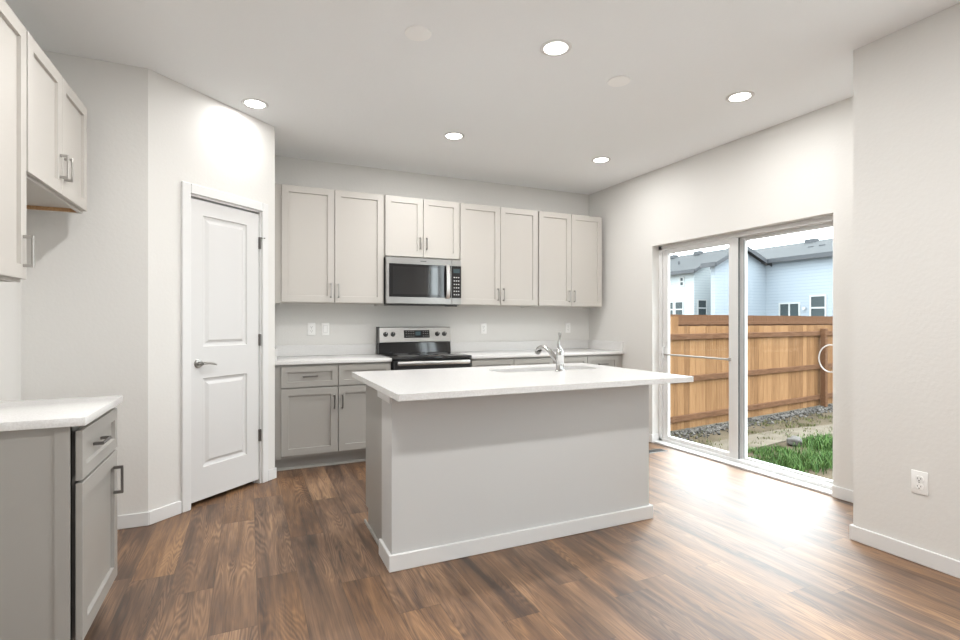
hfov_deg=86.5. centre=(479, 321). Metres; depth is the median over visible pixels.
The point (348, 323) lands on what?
wall
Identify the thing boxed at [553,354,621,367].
base cabinet
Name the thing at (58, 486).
base cabinet
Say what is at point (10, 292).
wall
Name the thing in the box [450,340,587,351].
backsplash
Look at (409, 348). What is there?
range
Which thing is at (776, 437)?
path
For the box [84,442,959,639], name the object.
floor
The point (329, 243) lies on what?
upper cabinet
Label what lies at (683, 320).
fence
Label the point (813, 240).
roof vent
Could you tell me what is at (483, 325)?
wall outlet
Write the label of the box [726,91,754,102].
recessed light
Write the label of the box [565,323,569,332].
wall outlet
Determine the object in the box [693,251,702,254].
roof vent
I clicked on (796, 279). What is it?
house
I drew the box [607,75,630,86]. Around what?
cover plate
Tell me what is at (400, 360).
oven
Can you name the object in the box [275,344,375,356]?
backsplash
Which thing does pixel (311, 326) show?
wall outlet
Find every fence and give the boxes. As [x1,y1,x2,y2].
[670,314,832,325]
[670,317,832,430]
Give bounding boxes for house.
[670,249,724,314]
[700,238,832,315]
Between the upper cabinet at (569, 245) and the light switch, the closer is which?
the light switch
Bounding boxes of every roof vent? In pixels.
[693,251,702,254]
[804,238,818,243]
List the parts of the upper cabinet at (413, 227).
door, door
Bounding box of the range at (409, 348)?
[376,327,471,369]
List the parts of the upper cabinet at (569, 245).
door, door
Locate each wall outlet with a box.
[308,323,314,334]
[481,323,486,333]
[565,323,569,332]
[911,469,927,495]
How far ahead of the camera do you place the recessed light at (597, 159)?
4.84 m
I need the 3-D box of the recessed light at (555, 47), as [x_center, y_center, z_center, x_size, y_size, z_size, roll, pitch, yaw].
[0.427,-1.539,2.874,0.178,0.006,0.178,0,0,-24]
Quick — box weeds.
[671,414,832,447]
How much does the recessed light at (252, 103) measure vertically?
0.006 m
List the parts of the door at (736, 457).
pull handle, sliding panel, fixed panel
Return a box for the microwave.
[384,256,460,306]
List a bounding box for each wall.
[0,282,20,400]
[21,50,147,514]
[148,69,274,510]
[275,156,588,353]
[589,96,852,489]
[853,3,959,560]
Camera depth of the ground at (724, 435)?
8.21 m
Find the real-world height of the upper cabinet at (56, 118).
0.595 m
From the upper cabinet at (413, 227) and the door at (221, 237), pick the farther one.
the upper cabinet at (413, 227)
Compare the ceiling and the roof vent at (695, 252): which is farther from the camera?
the roof vent at (695, 252)
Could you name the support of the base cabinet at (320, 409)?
on the floor
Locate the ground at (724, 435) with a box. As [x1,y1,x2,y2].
[670,403,832,479]
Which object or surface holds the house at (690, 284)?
on the ground at (724, 435)
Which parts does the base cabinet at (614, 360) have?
drawer, drawer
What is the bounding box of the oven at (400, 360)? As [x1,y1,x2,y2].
[391,352,470,369]
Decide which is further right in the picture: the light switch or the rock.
the rock
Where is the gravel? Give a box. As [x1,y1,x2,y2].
[670,404,832,443]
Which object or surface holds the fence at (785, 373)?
on the ground at (724, 435)
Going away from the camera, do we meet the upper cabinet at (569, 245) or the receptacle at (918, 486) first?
the receptacle at (918, 486)
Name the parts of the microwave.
door glass, handle, panel trim, panel trim, control panel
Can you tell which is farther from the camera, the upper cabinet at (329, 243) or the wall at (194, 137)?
the upper cabinet at (329, 243)
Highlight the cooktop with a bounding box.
[377,352,471,360]
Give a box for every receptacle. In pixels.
[915,476,922,481]
[915,483,922,489]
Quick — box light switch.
[322,323,328,334]
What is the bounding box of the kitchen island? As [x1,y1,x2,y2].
[364,385,652,572]
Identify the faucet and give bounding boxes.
[535,333,564,371]
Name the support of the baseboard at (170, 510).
attached to the wall at (194, 137)
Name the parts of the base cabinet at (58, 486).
drawer, door, handle, handle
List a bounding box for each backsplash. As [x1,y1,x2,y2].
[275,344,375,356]
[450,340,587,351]
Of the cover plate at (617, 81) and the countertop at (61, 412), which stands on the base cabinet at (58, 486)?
the countertop at (61, 412)
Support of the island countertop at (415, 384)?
on the kitchen island
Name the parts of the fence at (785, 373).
rail, rail, rail, post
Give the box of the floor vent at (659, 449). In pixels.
[649,448,667,453]
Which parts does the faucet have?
spout, lever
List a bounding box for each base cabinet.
[0,408,123,639]
[275,362,390,470]
[471,356,552,366]
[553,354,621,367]
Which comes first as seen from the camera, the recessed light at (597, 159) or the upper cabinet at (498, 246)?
the recessed light at (597, 159)
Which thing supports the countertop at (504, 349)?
on the base cabinet at (484, 362)
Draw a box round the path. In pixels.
[706,424,832,451]
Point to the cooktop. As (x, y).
(396, 356)
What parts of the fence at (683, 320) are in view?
rail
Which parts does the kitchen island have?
shoe moulding, cap trim, baseboard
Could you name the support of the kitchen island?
on the floor
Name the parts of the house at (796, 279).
pane, pane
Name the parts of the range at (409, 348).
control panel, display glass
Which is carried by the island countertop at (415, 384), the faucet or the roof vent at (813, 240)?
the faucet
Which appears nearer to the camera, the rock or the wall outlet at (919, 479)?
the wall outlet at (919, 479)
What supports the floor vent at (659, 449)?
in the floor
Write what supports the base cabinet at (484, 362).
on the floor
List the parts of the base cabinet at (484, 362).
drawer, drawer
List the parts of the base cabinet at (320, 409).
drawer, door, shoe moulding, door, drawer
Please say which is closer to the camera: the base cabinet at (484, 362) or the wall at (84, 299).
the wall at (84, 299)
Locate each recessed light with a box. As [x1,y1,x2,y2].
[241,98,268,108]
[443,132,464,139]
[540,39,571,56]
[591,157,610,162]
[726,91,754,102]
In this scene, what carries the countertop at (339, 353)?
on the base cabinet at (320, 409)
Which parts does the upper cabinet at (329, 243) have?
door, door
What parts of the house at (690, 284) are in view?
pane, pane, pane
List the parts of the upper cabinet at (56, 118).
door, hanging rail, handle, handle, door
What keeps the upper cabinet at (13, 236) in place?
attached to the wall at (10, 292)
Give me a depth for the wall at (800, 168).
4.41 m
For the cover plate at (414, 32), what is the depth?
2.71 m
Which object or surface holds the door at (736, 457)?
in the wall at (800, 168)
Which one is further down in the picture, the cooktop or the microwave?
the cooktop
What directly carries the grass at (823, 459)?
on the ground at (724, 435)
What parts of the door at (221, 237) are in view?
handle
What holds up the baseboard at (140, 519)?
attached to the wall at (84, 299)
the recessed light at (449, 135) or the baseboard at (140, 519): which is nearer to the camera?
the baseboard at (140, 519)
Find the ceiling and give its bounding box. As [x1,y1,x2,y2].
[5,0,959,194]
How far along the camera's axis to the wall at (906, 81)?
2.67 m
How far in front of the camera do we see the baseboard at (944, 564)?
2.68 m
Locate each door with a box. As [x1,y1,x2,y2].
[181,181,267,512]
[653,215,832,495]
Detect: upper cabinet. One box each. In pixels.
[0,0,34,281]
[26,31,86,213]
[275,183,383,305]
[384,195,458,259]
[457,203,537,306]
[537,211,601,307]
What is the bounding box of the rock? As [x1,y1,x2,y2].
[786,435,801,446]
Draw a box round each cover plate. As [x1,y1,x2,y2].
[404,25,431,40]
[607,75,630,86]
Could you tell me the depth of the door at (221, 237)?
3.59 m
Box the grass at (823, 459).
[747,428,832,474]
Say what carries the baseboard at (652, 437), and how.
attached to the wall at (800, 168)
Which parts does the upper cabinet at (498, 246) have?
door, door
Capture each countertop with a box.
[0,395,122,431]
[275,344,391,364]
[352,363,692,400]
[450,340,623,358]
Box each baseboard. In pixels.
[117,512,148,529]
[148,467,276,524]
[649,434,657,442]
[832,485,959,578]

